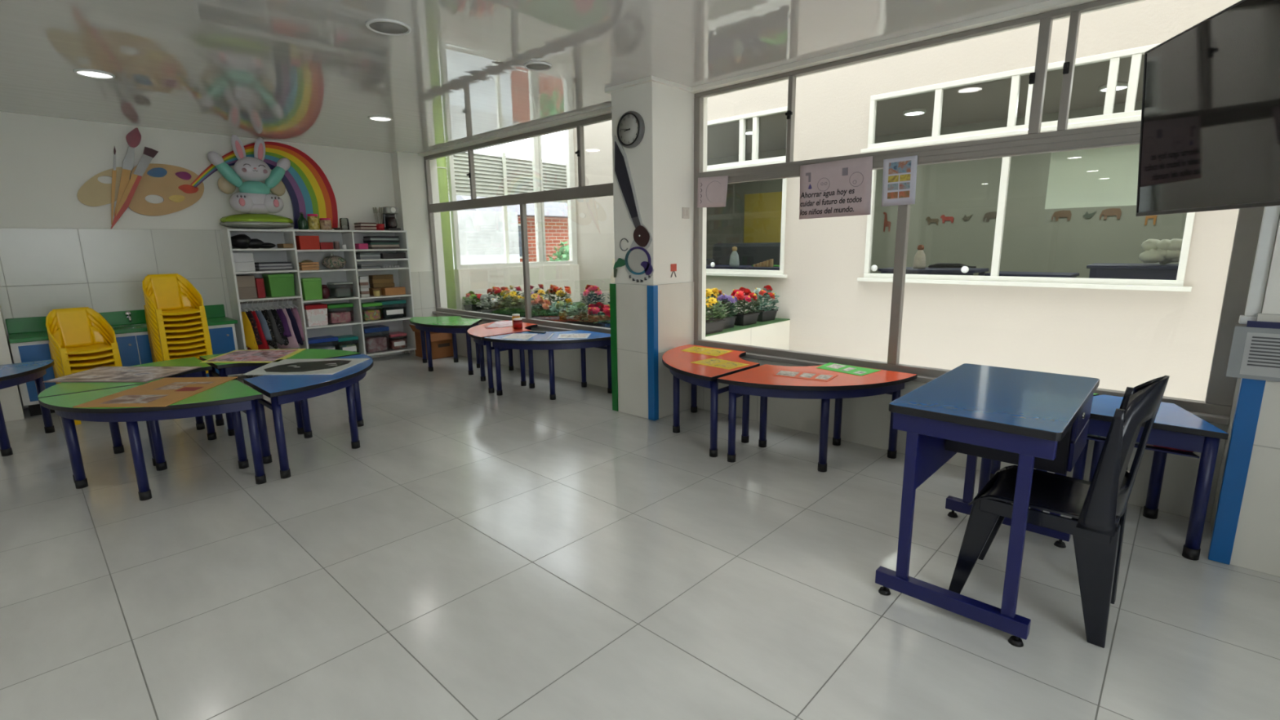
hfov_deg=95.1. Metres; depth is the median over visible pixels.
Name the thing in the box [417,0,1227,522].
wall
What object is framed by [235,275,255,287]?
carton
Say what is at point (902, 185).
picture
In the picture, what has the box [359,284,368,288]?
book
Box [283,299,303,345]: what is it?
smock
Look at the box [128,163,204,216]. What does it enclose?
palette
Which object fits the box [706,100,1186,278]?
wall
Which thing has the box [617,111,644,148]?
wall clock
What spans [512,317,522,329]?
paint jar
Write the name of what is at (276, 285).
bin
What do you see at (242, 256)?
paper ream
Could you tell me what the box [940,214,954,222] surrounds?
cutout
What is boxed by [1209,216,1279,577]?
wall
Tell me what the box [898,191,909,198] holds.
picture
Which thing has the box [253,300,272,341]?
smock
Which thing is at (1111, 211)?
cutout
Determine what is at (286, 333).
smock
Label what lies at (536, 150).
window
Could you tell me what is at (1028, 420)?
writing desk
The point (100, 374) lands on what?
poster board
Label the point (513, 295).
flower planter
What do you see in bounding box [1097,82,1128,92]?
recessed light
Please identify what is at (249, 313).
smock
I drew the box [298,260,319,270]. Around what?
wooden crate
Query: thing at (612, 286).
guard
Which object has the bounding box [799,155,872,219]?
paper sheet
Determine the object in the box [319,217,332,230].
storage jar
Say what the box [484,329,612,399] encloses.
table
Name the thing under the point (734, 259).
bottle
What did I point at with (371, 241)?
picture book
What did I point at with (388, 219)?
coffee maker
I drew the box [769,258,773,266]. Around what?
block
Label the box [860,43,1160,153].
window
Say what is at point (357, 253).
folder
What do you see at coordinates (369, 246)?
picture book
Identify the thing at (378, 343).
clear bin
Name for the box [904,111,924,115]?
diffuser
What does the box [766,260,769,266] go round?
block
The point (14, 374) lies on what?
table
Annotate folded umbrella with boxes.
[928,262,976,267]
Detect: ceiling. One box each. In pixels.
[0,0,1048,153]
[706,54,1144,159]
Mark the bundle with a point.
(1164, 251)
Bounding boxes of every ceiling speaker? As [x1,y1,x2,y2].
[364,18,411,35]
[523,61,552,71]
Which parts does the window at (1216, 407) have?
sill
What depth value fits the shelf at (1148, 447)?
2.43 m
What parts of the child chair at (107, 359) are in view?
armrest, seat, armrest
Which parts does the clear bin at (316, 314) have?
lid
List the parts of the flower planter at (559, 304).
pot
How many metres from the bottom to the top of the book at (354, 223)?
0.016 m
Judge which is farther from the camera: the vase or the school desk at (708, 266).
the school desk at (708, 266)
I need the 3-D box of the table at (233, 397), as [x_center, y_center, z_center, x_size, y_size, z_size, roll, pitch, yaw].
[-2.611,0.448,3.179,0.830,0.520,0.830,9,15,42]
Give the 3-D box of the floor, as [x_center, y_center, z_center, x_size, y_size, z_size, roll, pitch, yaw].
[-1.776,0.874,2.612,8.600,0.120,6.450,9,15,42]
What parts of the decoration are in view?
arm, arm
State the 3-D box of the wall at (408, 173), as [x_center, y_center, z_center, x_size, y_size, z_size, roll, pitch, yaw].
[-2.684,-1.283,7.198,0.180,2.380,0.495,9,15,42]
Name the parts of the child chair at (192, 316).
leg, armrest, leg, seat, armrest, leg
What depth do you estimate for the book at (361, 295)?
6.60 m
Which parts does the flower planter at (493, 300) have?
pot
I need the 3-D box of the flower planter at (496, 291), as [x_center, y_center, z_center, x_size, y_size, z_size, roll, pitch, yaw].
[-1.810,-0.760,7.508,0.495,0.368,0.265,9,15,42]
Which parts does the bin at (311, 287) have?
lid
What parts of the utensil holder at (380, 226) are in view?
pot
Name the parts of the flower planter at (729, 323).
pot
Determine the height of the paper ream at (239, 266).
0.090 m
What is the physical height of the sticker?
0.097 m
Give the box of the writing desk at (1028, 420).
[875,363,1099,647]
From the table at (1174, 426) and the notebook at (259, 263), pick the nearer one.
the table at (1174, 426)
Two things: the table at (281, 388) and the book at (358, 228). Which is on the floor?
the table at (281, 388)
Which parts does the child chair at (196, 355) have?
armrest, seat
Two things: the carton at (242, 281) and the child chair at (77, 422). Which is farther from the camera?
the carton at (242, 281)
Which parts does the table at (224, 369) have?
leg, leg, leg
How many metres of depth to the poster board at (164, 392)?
3.17 m
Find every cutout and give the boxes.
[883,212,890,231]
[925,216,938,225]
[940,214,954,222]
[962,213,973,221]
[982,211,996,222]
[1051,210,1071,221]
[1082,211,1095,218]
[1099,208,1121,219]
[1144,214,1157,225]
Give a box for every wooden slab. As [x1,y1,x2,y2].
[368,274,393,279]
[368,278,393,284]
[369,282,394,288]
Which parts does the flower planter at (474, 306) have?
pot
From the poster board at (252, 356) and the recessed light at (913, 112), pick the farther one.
the recessed light at (913, 112)
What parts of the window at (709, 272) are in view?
sill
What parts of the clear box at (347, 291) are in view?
lid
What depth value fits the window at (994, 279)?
5.16 m
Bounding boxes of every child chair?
[45,306,122,376]
[47,314,116,383]
[48,321,116,384]
[49,337,115,377]
[50,348,113,373]
[52,355,114,383]
[53,361,113,425]
[142,273,210,346]
[143,280,211,352]
[144,287,212,358]
[145,302,213,360]
[146,310,207,360]
[147,318,207,362]
[148,323,207,361]
[149,328,207,355]
[150,333,206,362]
[151,341,204,362]
[152,346,205,361]
[153,351,208,373]
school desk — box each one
[706,264,779,270]
[877,266,988,275]
[984,271,1079,277]
[1086,262,1184,280]
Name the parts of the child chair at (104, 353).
armrest, seat, armrest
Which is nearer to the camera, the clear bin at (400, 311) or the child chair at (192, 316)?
the child chair at (192, 316)
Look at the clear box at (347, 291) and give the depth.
6.44 m
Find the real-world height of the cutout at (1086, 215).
0.088 m
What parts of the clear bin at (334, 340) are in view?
lid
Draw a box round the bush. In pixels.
[546,240,568,261]
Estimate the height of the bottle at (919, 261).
0.253 m
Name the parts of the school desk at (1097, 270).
leg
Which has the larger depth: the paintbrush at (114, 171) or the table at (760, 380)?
the paintbrush at (114, 171)
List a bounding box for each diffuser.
[76,71,111,77]
[370,117,391,120]
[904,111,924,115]
[1101,86,1127,91]
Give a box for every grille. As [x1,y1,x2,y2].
[368,22,408,34]
[526,63,550,70]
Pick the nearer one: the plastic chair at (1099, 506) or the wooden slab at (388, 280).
the plastic chair at (1099, 506)
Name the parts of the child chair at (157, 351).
armrest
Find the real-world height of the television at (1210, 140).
0.806 m
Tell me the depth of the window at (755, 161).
6.78 m
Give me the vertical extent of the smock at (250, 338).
0.501 m
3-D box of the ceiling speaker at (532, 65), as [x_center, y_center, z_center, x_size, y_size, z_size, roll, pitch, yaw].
[-0.633,-1.821,3.632,0.177,0.010,0.177,9,15,42]
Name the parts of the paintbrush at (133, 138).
handle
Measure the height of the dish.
0.024 m
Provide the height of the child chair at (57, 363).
0.569 m
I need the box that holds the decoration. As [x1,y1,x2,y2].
[207,134,290,213]
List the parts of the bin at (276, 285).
lid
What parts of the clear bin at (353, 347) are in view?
lid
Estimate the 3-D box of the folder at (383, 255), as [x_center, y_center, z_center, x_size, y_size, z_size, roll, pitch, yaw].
[-2.908,-1.220,6.847,0.200,0.064,0.288,9,15,42]
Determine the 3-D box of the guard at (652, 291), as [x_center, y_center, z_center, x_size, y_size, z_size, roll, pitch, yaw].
[0.095,-0.045,4.277,0.062,0.995,0.050,9,15,42]
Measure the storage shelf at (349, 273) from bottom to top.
1.482 m
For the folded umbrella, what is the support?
on the school desk at (909, 270)
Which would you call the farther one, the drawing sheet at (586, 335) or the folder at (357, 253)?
the folder at (357, 253)
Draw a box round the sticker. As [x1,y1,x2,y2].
[670,263,676,277]
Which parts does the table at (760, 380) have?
leg, leg, leg, leg, leg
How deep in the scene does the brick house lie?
12.39 m
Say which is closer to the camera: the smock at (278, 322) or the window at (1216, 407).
the window at (1216, 407)
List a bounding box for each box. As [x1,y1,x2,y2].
[319,242,333,249]
[326,281,353,297]
[368,287,384,295]
[381,286,405,295]
[408,324,453,359]
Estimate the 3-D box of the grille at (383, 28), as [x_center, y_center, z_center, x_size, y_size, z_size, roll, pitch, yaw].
[-1.272,-1.685,2.963,0.183,0.003,0.183,9,15,42]
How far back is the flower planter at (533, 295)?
6.66 m
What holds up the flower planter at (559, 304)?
on the ledge
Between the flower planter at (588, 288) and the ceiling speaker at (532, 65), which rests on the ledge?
the flower planter at (588, 288)
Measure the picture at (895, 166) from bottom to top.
0.065 m
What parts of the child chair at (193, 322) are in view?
armrest, leg, seat, armrest, leg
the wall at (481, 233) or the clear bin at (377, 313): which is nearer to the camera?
the clear bin at (377, 313)
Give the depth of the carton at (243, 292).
5.78 m
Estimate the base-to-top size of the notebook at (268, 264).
0.015 m
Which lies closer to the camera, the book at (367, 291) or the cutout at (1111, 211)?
the book at (367, 291)
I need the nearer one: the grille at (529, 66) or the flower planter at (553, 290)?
the grille at (529, 66)
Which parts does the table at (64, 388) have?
leg, leg, leg, leg, leg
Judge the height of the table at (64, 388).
0.520 m
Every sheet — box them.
[485,320,513,327]
[503,333,537,339]
[557,333,591,337]
[680,346,732,356]
[691,357,749,369]
[697,175,728,207]
[773,369,838,381]
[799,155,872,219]
[816,362,880,375]
[881,155,917,206]
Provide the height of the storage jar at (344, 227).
0.132 m
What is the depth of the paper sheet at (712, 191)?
4.24 m
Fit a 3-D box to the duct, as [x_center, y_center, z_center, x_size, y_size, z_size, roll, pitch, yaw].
[2.310,-0.832,2.095,0.053,1.415,0.040,9,15,42]
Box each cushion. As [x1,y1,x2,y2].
[219,213,294,229]
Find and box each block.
[276,243,293,248]
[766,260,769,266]
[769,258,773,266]
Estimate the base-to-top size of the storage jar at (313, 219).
0.165 m
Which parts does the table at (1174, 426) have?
leg, leg, leg, leg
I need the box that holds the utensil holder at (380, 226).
[373,207,384,230]
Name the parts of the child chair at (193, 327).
armrest, leg, seat, armrest, leg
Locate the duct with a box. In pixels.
[1238,205,1279,324]
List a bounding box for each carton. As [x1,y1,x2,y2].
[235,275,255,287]
[237,286,257,299]
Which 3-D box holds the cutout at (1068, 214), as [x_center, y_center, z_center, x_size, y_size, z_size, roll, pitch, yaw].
[5.381,-1.843,7.470,0.209,0.132,0.012,9,15,42]
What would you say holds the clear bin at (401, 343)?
on the storage shelf at (349, 273)
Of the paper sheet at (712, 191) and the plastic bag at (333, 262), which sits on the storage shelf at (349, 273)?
the plastic bag at (333, 262)
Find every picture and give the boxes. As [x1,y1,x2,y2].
[887,182,898,191]
[887,191,897,199]
[888,160,911,174]
[888,175,898,182]
[898,182,910,189]
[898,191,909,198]
[899,173,910,181]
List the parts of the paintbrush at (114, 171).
handle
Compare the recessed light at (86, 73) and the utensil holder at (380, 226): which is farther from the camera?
the utensil holder at (380, 226)
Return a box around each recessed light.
[73,68,115,79]
[367,115,392,121]
[746,128,759,134]
[902,108,926,115]
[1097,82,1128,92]
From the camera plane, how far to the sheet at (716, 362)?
3.78 m
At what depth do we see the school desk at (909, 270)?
6.04 m
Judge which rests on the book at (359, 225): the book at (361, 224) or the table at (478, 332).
the book at (361, 224)
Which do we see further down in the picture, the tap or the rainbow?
the tap
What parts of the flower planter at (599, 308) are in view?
pot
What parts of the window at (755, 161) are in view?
sill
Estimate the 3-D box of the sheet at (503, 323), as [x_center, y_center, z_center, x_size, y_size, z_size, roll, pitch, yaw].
[-1.356,-0.362,5.878,0.268,0.004,0.512,-1,11,1]
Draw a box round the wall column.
[604,75,707,418]
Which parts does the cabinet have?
door, door, door, door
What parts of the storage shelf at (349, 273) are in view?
panel, rail, panel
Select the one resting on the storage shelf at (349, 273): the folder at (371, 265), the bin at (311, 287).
the bin at (311, 287)
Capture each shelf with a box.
[219,228,416,377]
[1086,435,1199,458]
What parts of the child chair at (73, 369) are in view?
armrest, seat, armrest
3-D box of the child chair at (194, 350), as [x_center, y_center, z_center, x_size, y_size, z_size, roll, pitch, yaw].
[-3.913,-0.107,4.988,0.366,0.569,0.360,8,14,37]
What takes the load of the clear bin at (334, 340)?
on the storage shelf at (349, 273)
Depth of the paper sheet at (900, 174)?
3.36 m
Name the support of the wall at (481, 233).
on the ground
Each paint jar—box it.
[333,241,339,248]
[373,289,380,296]
[511,313,519,325]
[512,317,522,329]
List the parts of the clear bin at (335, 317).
lid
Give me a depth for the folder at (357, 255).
6.58 m
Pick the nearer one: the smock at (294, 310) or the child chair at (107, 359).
the child chair at (107, 359)
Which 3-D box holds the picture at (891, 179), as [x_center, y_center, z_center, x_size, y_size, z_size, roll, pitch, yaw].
[1.464,-1.047,3.382,0.059,0.036,0.001,8,14,43]
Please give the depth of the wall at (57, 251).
5.20 m
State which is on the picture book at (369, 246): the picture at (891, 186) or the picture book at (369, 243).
the picture book at (369, 243)
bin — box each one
[262,273,294,297]
[295,235,319,249]
[300,277,322,300]
[303,302,328,326]
[307,335,338,350]
[325,302,353,323]
[336,334,359,352]
[360,302,382,320]
[363,324,389,352]
[373,299,406,319]
[389,331,407,349]
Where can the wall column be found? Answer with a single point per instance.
(661, 166)
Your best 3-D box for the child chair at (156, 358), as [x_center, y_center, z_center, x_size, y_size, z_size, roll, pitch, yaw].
[-3.910,0.079,5.024,0.366,0.569,0.360,8,14,37]
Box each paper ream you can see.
[232,252,253,262]
[234,262,255,271]
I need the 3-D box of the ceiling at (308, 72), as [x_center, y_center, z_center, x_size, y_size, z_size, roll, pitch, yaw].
[-1.807,-1.580,2.133,8.600,0.120,6.450,9,15,42]
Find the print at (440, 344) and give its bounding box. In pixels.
[438,342,449,347]
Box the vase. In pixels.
[321,284,329,298]
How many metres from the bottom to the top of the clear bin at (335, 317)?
0.210 m
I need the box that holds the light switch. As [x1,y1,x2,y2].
[682,207,689,218]
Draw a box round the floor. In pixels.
[0,352,1279,719]
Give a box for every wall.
[0,111,580,408]
[390,151,447,354]
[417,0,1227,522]
[449,209,519,269]
[564,0,1240,400]
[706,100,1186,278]
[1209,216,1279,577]
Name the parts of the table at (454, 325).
leg, leg, leg, leg, leg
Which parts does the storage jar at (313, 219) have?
lid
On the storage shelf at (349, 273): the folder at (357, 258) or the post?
the folder at (357, 258)
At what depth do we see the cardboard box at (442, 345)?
6.93 m
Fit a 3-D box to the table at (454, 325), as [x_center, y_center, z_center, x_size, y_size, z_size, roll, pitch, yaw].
[-2.118,-0.160,6.261,0.830,0.520,0.830,-1,11,-2]
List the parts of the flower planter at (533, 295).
pot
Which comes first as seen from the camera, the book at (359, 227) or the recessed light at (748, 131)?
the book at (359, 227)
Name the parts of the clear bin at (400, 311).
lid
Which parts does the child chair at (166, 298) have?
leg, armrest, panel, leg, backrest, seat, panel, armrest, leg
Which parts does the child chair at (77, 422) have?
armrest, leg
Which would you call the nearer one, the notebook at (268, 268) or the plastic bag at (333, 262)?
the notebook at (268, 268)
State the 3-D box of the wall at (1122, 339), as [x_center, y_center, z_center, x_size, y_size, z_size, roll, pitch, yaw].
[2.192,-3.040,5.912,9.000,7.400,0.150,9,15,42]
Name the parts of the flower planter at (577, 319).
pot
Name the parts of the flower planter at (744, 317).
pot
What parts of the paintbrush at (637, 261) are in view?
stem, handle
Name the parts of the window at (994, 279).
round pull, round pull, sill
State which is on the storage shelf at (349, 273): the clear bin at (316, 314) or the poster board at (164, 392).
the clear bin at (316, 314)
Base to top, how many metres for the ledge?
1.022 m
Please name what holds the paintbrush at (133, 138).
attached to the wall at (57, 251)
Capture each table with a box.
[0,359,55,456]
[37,356,217,483]
[38,379,266,500]
[199,348,360,435]
[243,354,373,478]
[409,315,481,374]
[466,320,537,393]
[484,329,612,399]
[662,344,759,457]
[717,364,917,471]
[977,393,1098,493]
[1030,394,1228,560]
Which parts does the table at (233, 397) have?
leg, leg, leg, leg, leg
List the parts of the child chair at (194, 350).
armrest, seat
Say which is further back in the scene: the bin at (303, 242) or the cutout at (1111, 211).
the cutout at (1111, 211)
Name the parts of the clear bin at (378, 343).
lid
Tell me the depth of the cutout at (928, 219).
8.51 m
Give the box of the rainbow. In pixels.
[191,141,337,228]
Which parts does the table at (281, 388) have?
leg, leg, leg, leg, leg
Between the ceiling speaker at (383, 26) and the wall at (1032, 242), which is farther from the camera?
the wall at (1032, 242)
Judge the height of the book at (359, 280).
0.032 m
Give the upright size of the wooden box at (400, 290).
0.085 m
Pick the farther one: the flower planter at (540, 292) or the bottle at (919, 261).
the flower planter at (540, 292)
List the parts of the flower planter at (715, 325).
pot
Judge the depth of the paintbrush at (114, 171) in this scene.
5.14 m
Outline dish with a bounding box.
[332,227,342,230]
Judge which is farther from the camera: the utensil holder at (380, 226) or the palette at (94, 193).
the utensil holder at (380, 226)
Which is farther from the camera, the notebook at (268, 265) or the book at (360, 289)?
the book at (360, 289)
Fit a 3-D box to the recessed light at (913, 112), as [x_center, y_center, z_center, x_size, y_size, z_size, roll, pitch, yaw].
[3.374,-3.043,7.194,0.260,0.035,0.260,9,15,42]
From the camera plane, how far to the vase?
6.31 m
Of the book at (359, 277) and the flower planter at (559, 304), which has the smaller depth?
the flower planter at (559, 304)
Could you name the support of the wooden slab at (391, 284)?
on the wooden box at (371, 290)
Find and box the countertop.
[8,316,237,343]
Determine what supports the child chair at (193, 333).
on the child chair at (194, 339)
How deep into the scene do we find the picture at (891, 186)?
3.39 m
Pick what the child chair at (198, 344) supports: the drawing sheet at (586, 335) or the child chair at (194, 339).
the child chair at (194, 339)
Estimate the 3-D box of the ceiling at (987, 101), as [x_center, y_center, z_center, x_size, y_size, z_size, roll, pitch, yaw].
[3.287,-3.111,7.088,9.000,0.140,3.050,9,15,42]
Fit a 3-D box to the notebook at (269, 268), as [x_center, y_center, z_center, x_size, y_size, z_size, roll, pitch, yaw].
[-3.759,-0.928,5.998,0.200,0.015,0.294,10,15,43]
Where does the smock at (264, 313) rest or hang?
hanging from the storage shelf at (349, 273)
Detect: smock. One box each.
[240,302,257,349]
[242,301,262,345]
[247,302,270,350]
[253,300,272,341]
[257,300,277,348]
[263,299,284,346]
[267,299,288,345]
[273,299,291,337]
[277,298,299,349]
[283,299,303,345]
[287,297,304,341]
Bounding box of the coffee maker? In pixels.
[381,206,400,230]
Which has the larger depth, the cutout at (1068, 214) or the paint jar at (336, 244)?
the cutout at (1068, 214)
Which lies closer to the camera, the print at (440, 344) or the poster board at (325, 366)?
the poster board at (325, 366)
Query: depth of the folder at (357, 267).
6.61 m
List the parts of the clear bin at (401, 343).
lid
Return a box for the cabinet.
[5,304,241,416]
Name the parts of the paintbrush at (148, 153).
handle, handle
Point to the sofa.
(751, 253)
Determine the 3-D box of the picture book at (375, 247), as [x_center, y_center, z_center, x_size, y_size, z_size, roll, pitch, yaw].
[-2.983,-1.297,6.772,0.200,0.023,0.327,9,15,40]
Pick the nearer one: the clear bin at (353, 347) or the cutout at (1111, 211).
the clear bin at (353, 347)
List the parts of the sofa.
armrest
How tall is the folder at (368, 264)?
0.014 m
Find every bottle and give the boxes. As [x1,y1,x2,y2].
[297,212,307,229]
[728,246,739,266]
[912,244,925,268]
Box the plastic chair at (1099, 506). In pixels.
[948,375,1169,648]
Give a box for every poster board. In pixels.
[42,366,201,382]
[72,376,237,407]
[200,348,306,363]
[243,358,369,375]
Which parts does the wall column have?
cornice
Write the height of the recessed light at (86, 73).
0.010 m
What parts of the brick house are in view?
pane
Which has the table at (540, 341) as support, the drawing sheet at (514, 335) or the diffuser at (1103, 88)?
the drawing sheet at (514, 335)
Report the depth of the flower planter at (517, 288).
7.27 m
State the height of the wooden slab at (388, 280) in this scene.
0.048 m
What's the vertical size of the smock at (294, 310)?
0.461 m
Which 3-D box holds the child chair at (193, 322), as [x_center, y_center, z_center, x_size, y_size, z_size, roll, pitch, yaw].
[-3.916,-0.341,4.942,0.366,0.569,0.360,8,14,37]
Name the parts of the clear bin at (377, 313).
lid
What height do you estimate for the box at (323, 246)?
0.074 m
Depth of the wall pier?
4.52 m
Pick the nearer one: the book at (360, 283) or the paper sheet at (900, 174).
the paper sheet at (900, 174)
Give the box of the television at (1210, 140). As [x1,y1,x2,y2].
[1136,0,1279,216]
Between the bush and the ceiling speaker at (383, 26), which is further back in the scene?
the bush
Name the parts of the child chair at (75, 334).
leg, armrest, panel, leg, backrest, seat, panel, armrest, leg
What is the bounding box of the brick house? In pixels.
[448,194,568,262]
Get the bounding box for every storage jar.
[306,213,319,229]
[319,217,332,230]
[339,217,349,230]
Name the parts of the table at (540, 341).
leg, leg, leg, leg, leg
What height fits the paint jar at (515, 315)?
0.115 m
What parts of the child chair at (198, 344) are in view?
armrest, seat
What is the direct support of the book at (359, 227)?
on the book at (358, 228)
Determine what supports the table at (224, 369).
on the floor
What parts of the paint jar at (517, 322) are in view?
lid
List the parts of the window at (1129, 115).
sill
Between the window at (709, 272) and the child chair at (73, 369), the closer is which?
the child chair at (73, 369)
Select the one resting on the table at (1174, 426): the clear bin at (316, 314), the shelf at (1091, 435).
the shelf at (1091, 435)
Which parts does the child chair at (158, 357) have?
armrest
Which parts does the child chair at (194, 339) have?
armrest, seat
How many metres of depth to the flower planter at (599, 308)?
5.69 m
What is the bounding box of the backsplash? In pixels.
[5,304,225,333]
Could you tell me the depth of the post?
7.49 m
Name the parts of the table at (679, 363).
leg, leg, leg, leg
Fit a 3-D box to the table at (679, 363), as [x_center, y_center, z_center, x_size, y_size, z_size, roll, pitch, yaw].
[0.398,0.243,4.033,0.830,0.520,0.830,9,15,42]
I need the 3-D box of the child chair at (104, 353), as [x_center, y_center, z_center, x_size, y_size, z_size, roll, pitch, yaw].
[-4.320,-0.066,4.553,0.366,0.569,0.360,7,13,34]
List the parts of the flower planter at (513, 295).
pot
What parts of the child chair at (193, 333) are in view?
armrest, seat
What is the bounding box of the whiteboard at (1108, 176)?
[1044,144,1139,208]
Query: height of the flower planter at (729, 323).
0.360 m
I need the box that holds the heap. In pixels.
[230,234,275,248]
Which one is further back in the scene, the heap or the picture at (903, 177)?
the heap
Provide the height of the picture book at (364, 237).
0.023 m
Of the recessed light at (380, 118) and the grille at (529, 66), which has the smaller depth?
the grille at (529, 66)
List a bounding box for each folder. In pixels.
[355,252,380,254]
[355,254,380,257]
[355,257,380,259]
[356,263,380,266]
[356,265,380,267]
[356,266,380,268]
[377,253,405,258]
[528,330,546,333]
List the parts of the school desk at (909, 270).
leg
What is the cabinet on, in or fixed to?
on the floor
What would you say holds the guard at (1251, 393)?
attached to the wall at (1256, 544)
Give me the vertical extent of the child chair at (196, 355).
0.569 m
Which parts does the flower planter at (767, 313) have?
pot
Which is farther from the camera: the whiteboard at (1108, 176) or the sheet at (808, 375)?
the whiteboard at (1108, 176)
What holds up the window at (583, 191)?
in the wall at (865, 420)
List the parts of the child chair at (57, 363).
armrest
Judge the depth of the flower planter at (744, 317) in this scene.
6.28 m
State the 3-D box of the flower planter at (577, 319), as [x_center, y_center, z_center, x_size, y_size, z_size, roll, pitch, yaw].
[-0.607,-0.427,5.939,0.437,0.286,0.268,9,15,42]
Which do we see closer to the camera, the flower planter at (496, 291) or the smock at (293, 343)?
the smock at (293, 343)
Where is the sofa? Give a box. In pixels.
[706,242,780,265]
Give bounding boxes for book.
[354,222,376,224]
[354,223,376,226]
[354,225,376,227]
[355,226,376,229]
[355,228,376,230]
[358,275,368,279]
[358,279,368,282]
[358,282,368,285]
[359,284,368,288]
[359,288,368,291]
[360,290,369,293]
[360,293,369,297]
[363,235,399,238]
[363,238,399,240]
[363,240,399,242]
[364,242,399,244]
[368,244,399,247]
[368,246,399,248]
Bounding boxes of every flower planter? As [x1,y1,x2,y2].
[462,290,483,312]
[479,294,502,314]
[486,286,510,315]
[497,289,524,315]
[506,285,524,310]
[516,291,545,317]
[529,284,546,307]
[530,297,554,320]
[542,284,572,316]
[548,298,577,323]
[564,302,596,324]
[579,284,605,306]
[582,302,610,328]
[705,288,723,318]
[705,293,727,334]
[711,293,738,328]
[730,287,761,325]
[749,284,779,321]
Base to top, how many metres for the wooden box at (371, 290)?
0.085 m
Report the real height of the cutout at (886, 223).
0.297 m
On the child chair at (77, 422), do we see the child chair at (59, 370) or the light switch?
the child chair at (59, 370)
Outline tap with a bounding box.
[124,311,132,321]
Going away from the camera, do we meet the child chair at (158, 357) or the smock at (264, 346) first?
the child chair at (158, 357)
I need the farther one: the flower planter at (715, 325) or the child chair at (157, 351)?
the flower planter at (715, 325)
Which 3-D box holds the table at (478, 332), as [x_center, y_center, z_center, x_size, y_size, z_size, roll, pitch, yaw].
[-1.377,-0.056,5.668,0.856,0.524,0.830,9,15,42]
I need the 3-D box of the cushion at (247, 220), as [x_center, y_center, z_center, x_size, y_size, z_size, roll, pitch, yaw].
[-3.811,-1.382,5.838,0.330,0.154,0.642,9,15,42]
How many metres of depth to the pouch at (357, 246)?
6.51 m
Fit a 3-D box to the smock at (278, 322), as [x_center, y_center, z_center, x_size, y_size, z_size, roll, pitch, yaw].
[-3.777,-0.390,6.066,0.235,0.480,0.067,2,11,12]
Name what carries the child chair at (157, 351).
on the child chair at (158, 357)
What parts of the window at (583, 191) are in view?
sill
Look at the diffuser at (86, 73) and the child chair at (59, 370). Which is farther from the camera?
the child chair at (59, 370)
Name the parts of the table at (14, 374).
leg, leg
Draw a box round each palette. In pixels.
[76,167,122,206]
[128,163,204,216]
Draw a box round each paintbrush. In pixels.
[111,146,116,225]
[111,146,158,229]
[113,127,141,216]
[613,135,653,282]
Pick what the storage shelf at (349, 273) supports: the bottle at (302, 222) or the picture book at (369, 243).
the bottle at (302, 222)
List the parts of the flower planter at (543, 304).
pot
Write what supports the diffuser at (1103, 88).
attached to the recessed light at (1120, 86)
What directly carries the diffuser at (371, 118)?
attached to the recessed light at (380, 118)
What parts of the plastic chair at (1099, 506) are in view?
leg, rail, leg, seat, rail, leg, post, leg, post, backrest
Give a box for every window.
[423,113,613,333]
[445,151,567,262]
[446,128,577,269]
[693,0,1264,425]
[706,106,794,171]
[706,177,787,277]
[857,156,1195,291]
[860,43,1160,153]
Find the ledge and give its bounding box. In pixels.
[561,302,790,350]
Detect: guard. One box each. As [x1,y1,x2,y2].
[609,283,618,411]
[647,285,658,420]
[1208,377,1266,564]
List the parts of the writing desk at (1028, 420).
post, modesty panel, post, rail, drawer, post, post, drawer, drawer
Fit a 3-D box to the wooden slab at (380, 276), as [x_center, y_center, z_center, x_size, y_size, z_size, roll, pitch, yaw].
[-3.032,-0.974,6.855,0.100,0.048,0.244,9,15,40]
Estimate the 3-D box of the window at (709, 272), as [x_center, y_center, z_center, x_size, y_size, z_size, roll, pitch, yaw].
[0.953,-1.637,7.275,2.000,1.165,0.110,9,15,42]
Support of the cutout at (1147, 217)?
attached to the wall at (1032, 242)
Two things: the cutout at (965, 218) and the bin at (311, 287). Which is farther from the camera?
the cutout at (965, 218)
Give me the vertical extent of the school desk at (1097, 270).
1.210 m
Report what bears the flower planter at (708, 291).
on the ledge
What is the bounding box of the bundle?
[1138,238,1182,264]
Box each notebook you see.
[254,262,291,264]
[254,263,291,266]
[254,265,292,267]
[254,266,292,269]
[255,268,292,271]
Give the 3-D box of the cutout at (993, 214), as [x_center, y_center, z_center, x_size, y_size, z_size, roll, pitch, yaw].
[4.807,-1.959,7.996,0.209,0.132,0.012,9,15,42]
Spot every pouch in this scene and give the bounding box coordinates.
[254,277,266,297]
[354,243,368,248]
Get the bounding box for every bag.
[321,253,346,269]
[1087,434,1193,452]
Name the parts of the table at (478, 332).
leg, leg, red strip, leg, leg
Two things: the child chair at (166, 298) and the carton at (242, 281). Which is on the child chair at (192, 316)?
the child chair at (166, 298)
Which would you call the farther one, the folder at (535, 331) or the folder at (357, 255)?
the folder at (357, 255)
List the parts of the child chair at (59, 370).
armrest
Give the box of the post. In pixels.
[436,156,457,309]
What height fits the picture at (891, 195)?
0.036 m

